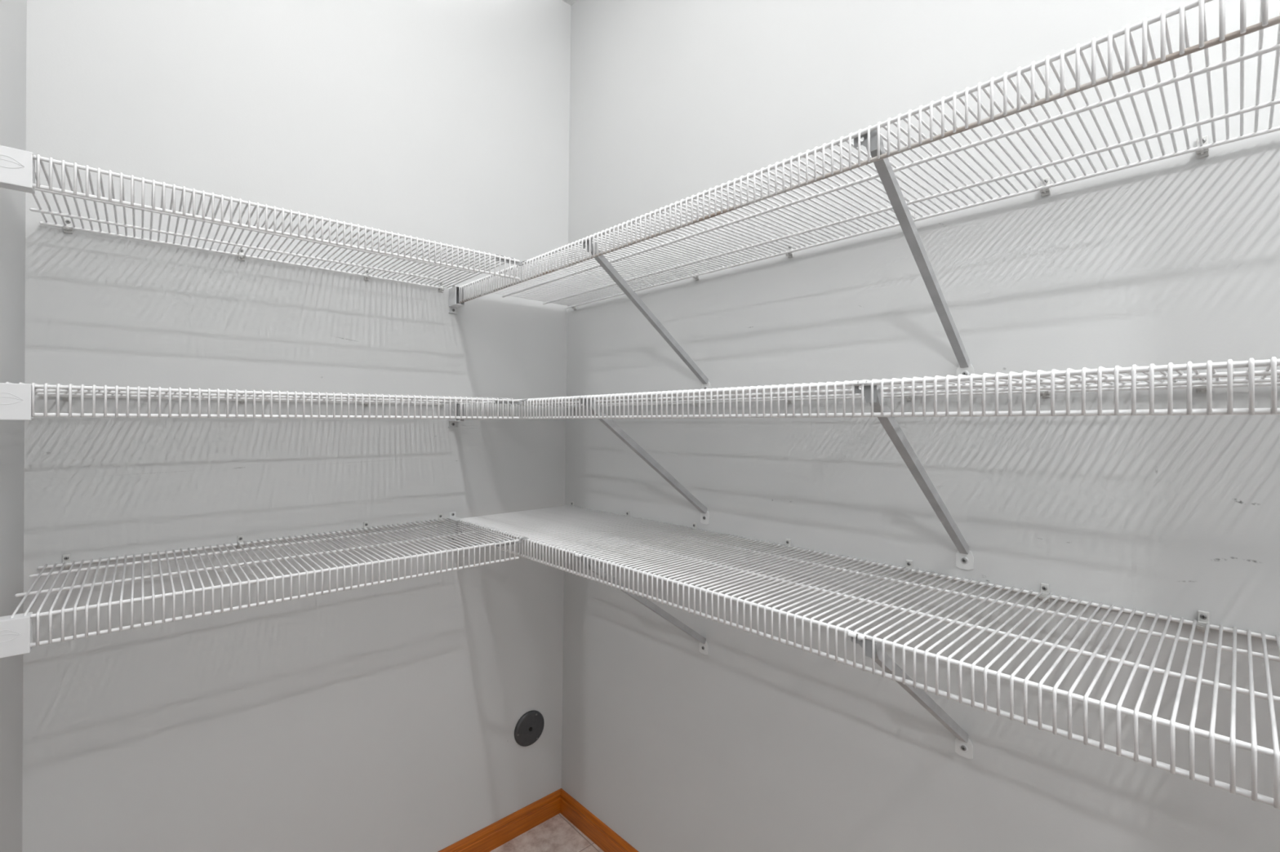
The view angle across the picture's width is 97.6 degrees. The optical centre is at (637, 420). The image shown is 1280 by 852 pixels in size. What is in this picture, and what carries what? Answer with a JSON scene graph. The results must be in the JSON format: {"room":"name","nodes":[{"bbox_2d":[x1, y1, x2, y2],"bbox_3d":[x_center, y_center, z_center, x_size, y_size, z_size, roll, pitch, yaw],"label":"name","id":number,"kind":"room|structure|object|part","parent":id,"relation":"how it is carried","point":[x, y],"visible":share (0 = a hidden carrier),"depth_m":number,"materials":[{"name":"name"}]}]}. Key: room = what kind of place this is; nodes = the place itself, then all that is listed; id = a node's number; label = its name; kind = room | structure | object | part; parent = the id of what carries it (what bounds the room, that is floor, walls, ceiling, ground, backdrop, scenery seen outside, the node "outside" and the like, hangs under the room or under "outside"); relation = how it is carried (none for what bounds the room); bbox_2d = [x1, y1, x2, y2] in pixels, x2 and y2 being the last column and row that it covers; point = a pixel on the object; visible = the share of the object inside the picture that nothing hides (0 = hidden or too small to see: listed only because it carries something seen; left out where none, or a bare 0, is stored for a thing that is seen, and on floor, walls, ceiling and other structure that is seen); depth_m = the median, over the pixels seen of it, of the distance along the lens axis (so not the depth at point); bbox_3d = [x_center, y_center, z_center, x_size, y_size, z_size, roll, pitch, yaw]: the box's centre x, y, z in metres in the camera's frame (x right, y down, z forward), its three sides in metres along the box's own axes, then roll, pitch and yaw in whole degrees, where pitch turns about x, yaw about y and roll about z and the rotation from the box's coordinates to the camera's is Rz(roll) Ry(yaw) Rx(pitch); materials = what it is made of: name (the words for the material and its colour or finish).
{"room":"food storage area","nodes":[
{"label":"food storage area","id":0,"kind":"room"},
{"bbox_2d":[0,0,26,851],"bbox_3d":[-0.011,-0.063,-0.313,0.100,2.911,3.600,0,0,-42],"label":"wall","id":1,"kind":"structure","parent":0,"point":[13,13],"depth_m":0.96,"materials":[{"name":"paint"}]},
{"bbox_2d":[0,612,32,658],"bbox_3d":[-0.891,0.306,0.791,0.049,0.087,0.028,0,0,-42],"label":"bracket","id":2,"kind":"object","parent":1,"relation":"attached to","point":[15,633],"visible":1,"depth_m":0.79,"materials":[{"name":"white plastic"}]},
{"bbox_2d":[0,382,33,420],"bbox_3d":[-0.890,-0.025,0.792,0.049,0.087,0.028,0,0,-42],"label":"bracket","id":3,"kind":"object","parent":1,"relation":"attached to","point":[15,398],"visible":1,"depth_m":0.79,"materials":[{"name":"white plastic"}]},
{"bbox_2d":[0,145,35,193],"bbox_3d":[-0.890,-0.356,0.794,0.049,0.087,0.028,0,0,-42],"label":"bracket","id":4,"kind":"object","parent":1,"relation":"attached to","point":[17,166],"visible":1,"depth_m":0.79,"materials":[{"name":"white plastic"}]},
{"bbox_2d":[22,0,570,851],"bbox_3d":[-0.718,-0.056,1.525,1.478,2.911,0.112,0,0,-42],"label":"wall","id":5,"kind":"structure","parent":0,"point":[381,717],"depth_m":1.36,"materials":[{"name":"paint"}]},
{"bbox_2d":[62,395,68,400],"bbox_3d":[-1.119,-0.052,1.101,0.012,0.028,0.015,0,0,-42],"label":"clip","id":6,"kind":"object","parent":5,"relation":"attached to","point":[64,397],"visible":0.32,"depth_m":1.10,"materials":[{"name":"white plastic"}]},
{"bbox_2d":[61,554,71,569],"bbox_3d":[-1.119,0.279,1.099,0.012,0.028,0.015,0,0,-42],"label":"clip","id":7,"kind":"object","parent":5,"relation":"attached to","point":[66,558],"visible":0.9,"depth_m":1.10,"materials":[{"name":"white plastic"}]},
{"bbox_3d":[-1.122,0.275,1.102,0.011,0.020,0.008,0,0,-42],"label":"clip plate","id":8,"kind":"part","parent":7,"relation":"part of","materials":[{"name":"white plastic"}]},
{"bbox_2d":[62,217,72,233],"bbox_3d":[-1.119,-0.383,1.102,0.012,0.028,0.015,0,0,-42],"label":"clip","id":9,"kind":"object","parent":5,"relation":"attached to","point":[68,223],"visible":0.94,"depth_m":1.10,"materials":[{"name":"white plastic"}]},
{"bbox_3d":[-1.121,-0.388,1.105,0.011,0.020,0.008,0,0,-42],"label":"clip plate","id":10,"kind":"part","parent":9,"relation":"part of","materials":[{"name":"white plastic"}]},
{"bbox_2d":[236,535,244,548],"bbox_3d":[-0.909,0.280,1.286,0.012,0.028,0.015,0,0,-42],"label":"clip","id":11,"kind":"object","parent":5,"relation":"attached to","point":[240,538],"visible":0.88,"depth_m":1.29,"materials":[{"name":"white plastic"}]},
{"bbox_3d":[-0.911,0.276,1.288,0.011,0.020,0.008,0,0,-42],"label":"clip plate","id":12,"kind":"part","parent":11,"relation":"part of","materials":[{"name":"white plastic"}]},
{"bbox_2d":[238,400,244,404],"bbox_3d":[-0.909,-0.051,1.287,0.012,0.028,0.015,0,0,-42],"label":"clip","id":13,"kind":"object","parent":5,"relation":"attached to","point":[240,402],"visible":0.23,"depth_m":1.29,"materials":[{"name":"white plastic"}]},
{"bbox_2d":[238,247,245,260],"bbox_3d":[-0.908,-0.382,1.288,0.012,0.028,0.015,0,0,-42],"label":"clip","id":14,"kind":"object","parent":5,"relation":"attached to","point":[241,257],"visible":0.89,"depth_m":1.29,"materials":[{"name":"white plastic"}]},
{"bbox_3d":[-0.911,-0.387,1.291,0.011,0.020,0.008,0,0,-42],"label":"clip plate","id":15,"kind":"part","parent":14,"relation":"part of","materials":[{"name":"white plastic"}]},
{"bbox_2d":[0,518,519,647],"bbox_3d":[-0.720,0.304,1.195,0.837,0.049,0.390,0,0,-42],"label":"wire shelf","id":16,"kind":"object","parent":5,"relation":"attached to","point":[174,593],"visible":1,"depth_m":1.08,"materials":[{"name":"white metal"}]},
{"bbox_3d":[-0.820,0.284,1.263,0.750,0.006,0.006,0,0,-42],"label":"deck rail","id":17,"kind":"part","parent":16,"relation":"part of","materials":[{"name":"white plastic"}]},
{"bbox_3d":[-0.849,0.285,1.337,0.797,0.006,0.006,0,0,-42],"label":"rail","id":18,"kind":"part","parent":16,"relation":"part of","materials":[{"name":"white plastic"}]},
{"bbox_3d":[-0.707,0.284,1.164,0.788,0.006,0.006,0,0,-42],"label":"deck rail","id":19,"kind":"part","parent":16,"relation":"part of","materials":[{"name":"white plastic"}]},
{"bbox_3d":[-0.594,0.284,1.053,0.837,0.006,0.006,0,0,-42],"label":"rail","id":20,"kind":"part","parent":16,"relation":"part of","materials":[{"name":"white plastic"}]},
{"bbox_3d":[-0.594,0.325,1.052,0.837,0.006,0.006,0,0,-42],"label":"lip rail","id":21,"kind":"part","parent":16,"relation":"part of","materials":[{"name":"white plastic"}]},
{"bbox_2d":[495,537,528,546],"bbox_3d":[-0.295,0.286,1.318,0.083,0.014,0.014,0,0,-36],"label":"clip","id":22,"kind":"object","parent":16,"relation":"attached to","point":[523,538],"visible":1,"depth_m":1.32,"materials":[{"name":"grey paint"}]},
{"bbox_2d":[5,382,519,419],"bbox_3d":[-0.720,-0.028,1.196,0.837,0.049,0.390,0,0,-42],"label":"wire shelf","id":23,"kind":"object","parent":5,"relation":"attached to","point":[60,390],"visible":1,"depth_m":1.02,"materials":[{"name":"white metal"}]},
{"bbox_3d":[-0.820,-0.047,1.265,0.750,0.006,0.006,0,0,-42],"label":"deck rail","id":24,"kind":"part","parent":23,"relation":"part of","materials":[{"name":"white plastic"}]},
{"bbox_3d":[-0.849,-0.046,1.339,0.797,0.006,0.006,0,0,-42],"label":"rail","id":25,"kind":"part","parent":23,"relation":"part of","materials":[{"name":"white plastic"}]},
{"bbox_3d":[-0.706,-0.047,1.165,0.788,0.006,0.006,0,0,-42],"label":"deck rail","id":26,"kind":"part","parent":23,"relation":"part of","materials":[{"name":"white plastic"}]},
{"bbox_3d":[-0.594,-0.006,1.054,0.837,0.006,0.006,0,0,-42],"label":"lip rail","id":27,"kind":"part","parent":23,"relation":"part of","materials":[{"name":"white plastic"}]},
{"bbox_3d":[-0.594,-0.047,1.054,0.837,0.006,0.006,0,0,-42],"label":"rail","id":28,"kind":"part","parent":23,"relation":"part of","materials":[{"name":"white plastic"}]},
{"bbox_2d":[495,398,527,404],"bbox_3d":[-0.294,-0.045,1.319,0.083,0.014,0.014,0,0,-36],"label":"clip","id":29,"kind":"object","parent":23,"relation":"attached to","point":[524,399],"visible":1,"depth_m":1.32,"materials":[{"name":"grey paint"}]},
{"bbox_2d":[29,154,519,289],"bbox_3d":[-0.719,-0.359,1.197,0.837,0.049,0.390,0,0,-42],"label":"wire shelf","id":30,"kind":"object","parent":5,"relation":"attached to","point":[73,193],"visible":0.95,"depth_m":1.10,"materials":[{"name":"white metal"}]},
{"bbox_3d":[-0.811,-0.378,1.256,0.750,0.006,0.006,0,0,-42],"label":"deck rail","id":31,"kind":"part","parent":30,"relation":"part of","materials":[{"name":"white plastic"}]},
{"bbox_3d":[-0.848,-0.378,1.340,0.797,0.006,0.006,0,0,-42],"label":"rail","id":32,"kind":"part","parent":30,"relation":"part of","materials":[{"name":"white plastic"}]},
{"bbox_3d":[-0.706,-0.378,1.167,0.788,0.006,0.006,0,0,-42],"label":"deck rail","id":33,"kind":"part","parent":30,"relation":"part of","materials":[{"name":"white plastic"}]},
{"bbox_2d":[495,254,527,266],"bbox_3d":[-0.294,-0.376,1.320,0.083,0.014,0.014,0,0,-36],"label":"clip","id":34,"kind":"object","parent":30,"relation":"attached to","point":[520,263],"visible":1,"depth_m":1.32,"materials":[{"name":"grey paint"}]},
{"bbox_2d":[363,521,369,533],"bbox_3d":[-0.707,0.281,1.464,0.012,0.028,0.015,0,0,-42],"label":"clip","id":35,"kind":"object","parent":5,"relation":"attached to","point":[366,523],"visible":0.82,"depth_m":1.47,"materials":[{"name":"white plastic"}]},
{"bbox_3d":[-0.709,0.277,1.467,0.011,0.020,0.008,0,0,-42],"label":"clip plate","id":36,"kind":"part","parent":35,"relation":"part of","materials":[{"name":"white plastic"}]},
{"bbox_2d":[364,269,370,280],"bbox_3d":[-0.706,-0.382,1.467,0.012,0.028,0.015,0,0,-42],"label":"clip","id":37,"kind":"object","parent":5,"relation":"attached to","point":[366,277],"visible":0.84,"depth_m":1.47,"materials":[{"name":"white plastic"}]},
{"bbox_2d":[437,513,443,524],"bbox_3d":[-0.558,0.281,1.596,0.012,0.028,0.015,0,0,-42],"label":"clip","id":38,"kind":"object","parent":5,"relation":"attached to","point":[440,515],"visible":0.71,"depth_m":1.60,"materials":[{"name":"white plastic"}]},
{"bbox_2d":[438,281,444,292],"bbox_3d":[-0.558,-0.381,1.598,0.012,0.028,0.015,0,0,-42],"label":"clip","id":39,"kind":"object","parent":5,"relation":"attached to","point":[441,290],"visible":0.8,"depth_m":1.60,"materials":[{"name":"white plastic"}]},
{"bbox_2d":[448,511,463,542],"bbox_3d":[-0.519,0.310,1.608,0.028,0.087,0.049,0,0,-42],"label":"bracket","id":40,"kind":"object","parent":5,"relation":"attached to","point":[452,514],"visible":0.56,"depth_m":1.61,"materials":[{"name":"white plastic"}]},
{"bbox_2d":[448,403,464,427],"bbox_3d":[-0.519,-0.021,1.609,0.028,0.087,0.049,0,0,-42],"label":"bracket","id":41,"kind":"object","parent":5,"relation":"attached to","point":[452,421],"visible":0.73,"depth_m":1.60,"materials":[{"name":"white plastic"}]},
{"bbox_2d":[448,283,464,314],"bbox_3d":[-0.519,-0.353,1.611,0.028,0.087,0.049,0,0,-42],"label":"bracket","id":42,"kind":"object","parent":5,"relation":"attached to","point":[453,291],"visible":0.89,"depth_m":1.61,"materials":[{"name":"white plastic"}]},
{"bbox_2d":[438,788,560,851],"bbox_3d":[-0.693,1.264,1.476,1.258,0.071,0.012,0,0,-42],"label":"baseboard","id":43,"kind":"structure","parent":5,"relation":"attached to","point":[487,839],"depth_m":1.74,"materials":[{"name":"orange wood"}]},
{"bbox_2d":[489,813,604,851],"bbox_3d":[0.503,1.345,0.139,1.478,0.100,3.800,0,0,-42],"label":"floor","id":44,"kind":"structure","parent":0,"point":[557,833],"depth_m":1.73,"materials":[{"name":"beige tile"}]},
{"bbox_2d":[562,0,576,5],"bbox_3d":[0.506,-1.466,0.150,1.478,0.100,3.800,0,0,-42],"label":"ceiling","id":45,"kind":"structure","parent":0,"point":[571,2],"depth_m":1.89,"materials":[{"name":"paint"}]},
{"bbox_2d":[561,0,1279,851],"bbox_3d":[1.059,-0.058,0.568,0.138,2.911,3.705,0,0,-43],"label":"wall","id":46,"kind":"structure","parent":0,"point":[754,743],"depth_m":1.06,"materials":[{"name":"paint"}]},
{"bbox_2d":[560,788,638,851],"bbox_3d":[0.969,1.262,0.551,0.013,0.071,3.602,0,0,-43],"label":"baseboard","id":47,"kind":"structure","parent":46,"relation":"attached to","point":[588,824],"depth_m":1.74,"materials":[{"name":"orange wood"}]},
{"bbox_2d":[574,552,708,655],"bbox_3d":[0.025,0.439,1.301,0.399,0.316,0.034,0,0,-43],"label":"brace","id":48,"kind":"object","parent":46,"relation":"attached to","point":[704,647],"visible":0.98,"depth_m":1.31,"materials":[{"name":"grey paint"}]},
{"bbox_3d":[-0.112,0.295,1.174,0.001,0.029,0.034,0,0,-43],"label":"hook plate","id":49,"kind":"part","parent":48,"relation":"part of","materials":[{"name":"white metal"}]},
{"bbox_3d":[0.170,0.581,1.433,0.003,0.034,0.028,0,0,-43],"label":"foot plate","id":50,"kind":"part","parent":48,"relation":"part of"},
{"bbox_2d":[576,395,709,524],"bbox_3d":[0.029,0.108,1.306,0.399,0.316,0.034,0,0,-43],"label":"brace","id":51,"kind":"object","parent":46,"relation":"attached to","point":[613,427],"visible":0.98,"depth_m":1.29,"materials":[{"name":"grey paint"}]},
{"bbox_3d":[-0.109,-0.036,1.178,0.001,0.029,0.034,0,0,-43],"label":"hook plate","id":52,"kind":"part","parent":51,"relation":"part of","materials":[{"name":"white metal"}]},
{"bbox_3d":[0.174,0.250,1.437,0.003,0.034,0.028,0,0,-43],"label":"foot plate","id":53,"kind":"part","parent":51,"relation":"part of","materials":[{"name":"white metal"}]},
{"bbox_2d":[579,237,710,389],"bbox_3d":[0.032,-0.223,1.310,0.399,0.316,0.034,0,0,-43],"label":"brace","id":54,"kind":"object","parent":46,"relation":"attached to","point":[602,260],"visible":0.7,"depth_m":1.29,"materials":[{"name":"grey paint"}]},
{"bbox_3d":[-0.105,-0.367,1.183,0.001,0.029,0.034,0,0,-43],"label":"hook plate","id":55,"kind":"part","parent":54,"relation":"part of","materials":[{"name":"white metal"}]},
{"bbox_3d":[0.177,-0.081,1.441,0.003,0.034,0.028,0,0,-43],"label":"foot plate","id":56,"kind":"part","parent":54,"relation":"part of","materials":[{"name":"white metal"}]},
{"bbox_2d":[691,522,696,533],"bbox_3d":[0.146,0.282,1.456,0.015,0.028,0.012,0,0,-43],"label":"clip","id":57,"kind":"object","parent":46,"relation":"attached to","point":[694,523],"visible":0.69,"depth_m":1.46,"materials":[{"name":"white plastic"}]},
{"bbox_2d":[693,269,699,280],"bbox_3d":[0.153,-0.381,1.464,0.015,0.028,0.012,0,0,-43],"label":"clip","id":58,"kind":"object","parent":46,"relation":"attached to","point":[697,277],"visible":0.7,"depth_m":1.46,"materials":[{"name":"white plastic"}]},
{"bbox_2d":[782,538,791,551],"bbox_3d":[0.335,0.281,1.253,0.015,0.028,0.012,0,0,-43],"label":"clip","id":59,"kind":"object","parent":46,"relation":"attached to","point":[788,542],"visible":0.74,"depth_m":1.25,"materials":[{"name":"white plastic"}]},
{"bbox_3d":[0.338,0.277,1.256,0.008,0.020,0.011,0,0,-43],"label":"clip plate","id":60,"kind":"part","parent":59,"relation":"part of","materials":[{"name":"white plastic"}]},
{"bbox_2d":[784,399,791,404],"bbox_3d":[0.338,-0.050,1.257,0.015,0.028,0.012,0,0,-43],"label":"clip","id":61,"kind":"object","parent":46,"relation":"attached to","point":[788,402],"visible":0.34,"depth_m":1.25,"materials":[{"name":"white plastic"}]},
{"bbox_2d":[785,244,793,257],"bbox_3d":[0.342,-0.381,1.262,0.015,0.028,0.012,0,0,-43],"label":"clip","id":62,"kind":"object","parent":46,"relation":"attached to","point":[789,255],"visible":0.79,"depth_m":1.26,"materials":[{"name":"white plastic"}]},
{"bbox_2d":[457,356,1279,419],"bbox_3d":[0.314,-0.027,0.998,0.392,0.049,2.045,0,0,-43],"label":"wire shelf","id":63,"kind":"object","parent":46,"relation":"attached to","point":[986,384],"visible":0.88,"depth_m":0.72,"materials":[{"name":"white metal"}]},
{"bbox_3d":[0.180,-0.006,0.862,0.006,0.006,2.029,0,0,-43],"label":"lip rail","id":64,"kind":"part","parent":63,"relation":"part of","materials":[{"name":"white plastic"}]},
{"bbox_3d":[0.283,-0.047,0.962,0.006,0.006,2.035,0,0,-43],"label":"deck rail","id":65,"kind":"part","parent":63,"relation":"part of","materials":[{"name":"white plastic"}]},
{"bbox_3d":[0.391,-0.046,1.063,0.006,0.006,2.037,0,0,-43],"label":"deck rail","id":66,"kind":"part","parent":63,"relation":"part of","materials":[{"name":"white plastic"}]},
{"bbox_3d":[0.456,-0.046,1.129,0.007,0.006,2.045,0,0,-43],"label":"rail","id":67,"kind":"part","parent":63,"relation":"part of","materials":[{"name":"white metal"}]},
{"bbox_2d":[457,505,1279,809],"bbox_3d":[0.314,0.304,0.996,0.392,0.049,2.045,0,0,-43],"label":"wire shelf","id":68,"kind":"object","parent":46,"relation":"attached to","point":[569,527],"visible":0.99,"depth_m":0.83,"materials":[{"name":"white metal"}]},
{"bbox_3d":[0.456,0.285,1.128,0.007,0.006,2.045,0,0,-43],"label":"rail","id":69,"kind":"part","parent":68,"relation":"part of","materials":[{"name":"white metal"}]},
{"bbox_3d":[0.283,0.284,0.961,0.006,0.006,2.035,0,0,-43],"label":"deck rail","id":70,"kind":"part","parent":68,"relation":"part of","materials":[{"name":"white plastic"}]},
{"bbox_3d":[0.390,0.285,1.062,0.006,0.006,2.037,0,0,-43],"label":"deck rail","id":71,"kind":"part","parent":68,"relation":"part of","materials":[{"name":"white plastic"}]},
{"bbox_2d":[457,0,1279,308],"bbox_3d":[0.315,-0.358,0.999,0.392,0.049,2.045,0,0,-43],"label":"wire shelf","id":72,"kind":"object","parent":46,"relation":"attached to","point":[491,283],"visible":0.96,"depth_m":0.83,"materials":[{"name":"white metal"}]},
{"bbox_3d":[0.391,-0.378,1.065,0.006,0.006,2.037,0,0,-43],"label":"deck rail","id":73,"kind":"part","parent":72,"relation":"part of","materials":[{"name":"white plastic"}]},
{"bbox_3d":[0.456,-0.377,1.131,0.007,0.006,2.045,0,0,-43],"label":"rail","id":74,"kind":"part","parent":72,"relation":"part of","materials":[{"name":"white metal"}]},
{"bbox_2d":[904,395,911,400],"bbox_3d":[0.517,-0.051,1.065,0.015,0.028,0.012,0,0,-43],"label":"clip","id":75,"kind":"object","parent":46,"relation":"attached to","point":[908,397],"visible":0.31,"depth_m":1.06,"materials":[{"name":"white plastic"}]},
{"bbox_2d":[903,560,913,575],"bbox_3d":[0.513,0.280,1.061,0.015,0.028,0.012,0,0,-43],"label":"clip","id":76,"kind":"object","parent":46,"relation":"attached to","point":[908,562],"visible":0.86,"depth_m":1.06,"materials":[{"name":"white plastic"}]},
{"bbox_3d":[0.516,0.276,1.064,0.008,0.020,0.011,0,0,-43],"label":"clip plate","id":77,"kind":"part","parent":76,"relation":"part of","materials":[{"name":"white plastic"}]},
{"bbox_2d":[848,630,973,759],"bbox_3d":[0.434,0.438,0.862,0.399,0.316,0.034,0,0,-43],"label":"brace","id":78,"kind":"object","parent":46,"relation":"attached to","point":[963,745],"visible":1,"depth_m":0.85,"materials":[{"name":"grey paint"}]},
{"bbox_3d":[0.297,0.294,0.735,0.001,0.029,0.034,0,0,-43],"label":"hook plate","id":79,"kind":"part","parent":78,"relation":"part of","materials":[{"name":"white metal"}]},
{"bbox_2d":[959,743,968,752],"bbox_3d":[0.578,0.581,0.992,0.001,0.013,0.014,0,0,-43],"label":"screw","id":80,"kind":"object","parent":78,"relation":"in","point":[962,744],"depth_m":0.99,"materials":[{"name":"grey metal"}]},
{"bbox_3d":[0.579,0.580,0.993,0.003,0.034,0.028,0,0,-43],"label":"foot plate","id":81,"kind":"part","parent":78,"relation":"part of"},
{"bbox_2d":[848,380,973,569],"bbox_3d":[0.438,0.107,0.866,0.399,0.316,0.034,0,0,-43],"label":"brace","id":82,"kind":"object","parent":46,"relation":"attached to","point":[964,557],"visible":0.98,"depth_m":0.84,"materials":[{"name":"grey paint"}]},
{"bbox_3d":[0.300,-0.037,0.739,0.001,0.029,0.034,0,0,-43],"label":"hook plate","id":83,"kind":"part","parent":82,"relation":"part of","materials":[{"name":"white metal"}]},
{"bbox_2d":[960,556,968,564],"bbox_3d":[0.581,0.249,0.996,0.001,0.013,0.014,0,0,-43],"label":"screw","id":84,"kind":"object","parent":82,"relation":"in","point":[966,558],"depth_m":1.00,"materials":[{"name":"grey metal"}]},
{"bbox_3d":[0.583,0.248,0.998,0.003,0.034,0.028,0,0,-43],"label":"foot plate","id":85,"kind":"part","parent":82,"relation":"part of","materials":[{"name":"white metal"}]},
{"bbox_2d":[851,127,973,376],"bbox_3d":[0.441,-0.224,0.871,0.399,0.316,0.034,0,0,-43],"label":"brace","id":86,"kind":"object","parent":46,"relation":"attached to","point":[884,169],"visible":0.83,"depth_m":0.84,"materials":[{"name":"grey paint"}]},
{"bbox_3d":[0.304,-0.368,0.743,0.001,0.029,0.034,0,0,-43],"label":"hook plate","id":87,"kind":"part","parent":86,"relation":"part of","materials":[{"name":"white metal"}]},
{"bbox_3d":[0.586,-0.083,1.002,0.003,0.034,0.028,0,0,-43],"label":"foot plate","id":88,"kind":"part","parent":86,"relation":"part of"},
{"bbox_2d":[1038,583,1049,602],"bbox_3d":[0.658,0.280,0.906,0.015,0.028,0.012,0,0,-43],"label":"clip","id":89,"kind":"object","parent":46,"relation":"attached to","point":[1045,588],"visible":0.92,"depth_m":0.91,"materials":[{"name":"white plastic"}]},
{"bbox_3d":[0.661,0.276,0.909,0.008,0.020,0.011,0,0,-43],"label":"clip plate","id":90,"kind":"part","parent":89,"relation":"part of","materials":[{"name":"white plastic"}]},
{"bbox_2d":[1039,177,1050,196],"bbox_3d":[0.665,-0.382,0.914,0.015,0.028,0.012,0,0,-43],"label":"clip","id":91,"kind":"object","parent":46,"relation":"attached to","point":[1044,192],"visible":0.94,"depth_m":0.91,"materials":[{"name":"white plastic"}]},
{"bbox_3d":[0.668,-0.387,0.917,0.008,0.020,0.011,0,0,-43],"label":"clip plate","id":92,"kind":"part","parent":91,"relation":"part of","materials":[{"name":"white plastic"}]},
{"bbox_2d":[1040,391,1049,397],"bbox_3d":[0.661,-0.051,0.910,0.015,0.028,0.012,0,0,-43],"label":"clip","id":93,"kind":"object","parent":46,"relation":"attached to","point":[1043,393],"visible":0.48,"depth_m":0.91,"materials":[{"name":"white plastic"}]},
{"bbox_2d":[1196,377,1206,393],"bbox_3d":[0.785,-0.052,0.778,0.015,0.028,0.012,0,0,-43],"label":"clip","id":94,"kind":"object","parent":46,"relation":"attached to","point":[1200,389],"visible":0.45,"depth_m":0.78,"materials":[{"name":"white plastic"}]},
{"bbox_2d":[1195,135,1208,158],"bbox_3d":[0.788,-0.383,0.782,0.015,0.028,0.012,0,0,-43],"label":"clip","id":95,"kind":"object","parent":46,"relation":"attached to","point":[1202,153],"visible":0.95,"depth_m":0.78,"materials":[{"name":"white plastic"}]},
{"bbox_3d":[0.791,-0.387,0.785,0.008,0.020,0.011,0,0,-43],"label":"clip plate","id":96,"kind":"part","parent":95,"relation":"part of","materials":[{"name":"white plastic"}]},
{"bbox_2d":[1196,610,1209,633],"bbox_3d":[0.781,0.280,0.774,0.015,0.028,0.012,0,0,-43],"label":"clip","id":97,"kind":"object","parent":46,"relation":"attached to","point":[1202,616],"visible":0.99,"depth_m":0.78,"materials":[{"name":"white plastic"}]},
{"bbox_3d":[0.784,0.275,0.776,0.008,0.020,0.011,0,0,-43],"label":"clip plate","id":98,"kind":"part","parent":97,"relation":"part of","materials":[{"name":"white plastic"}]}
]}

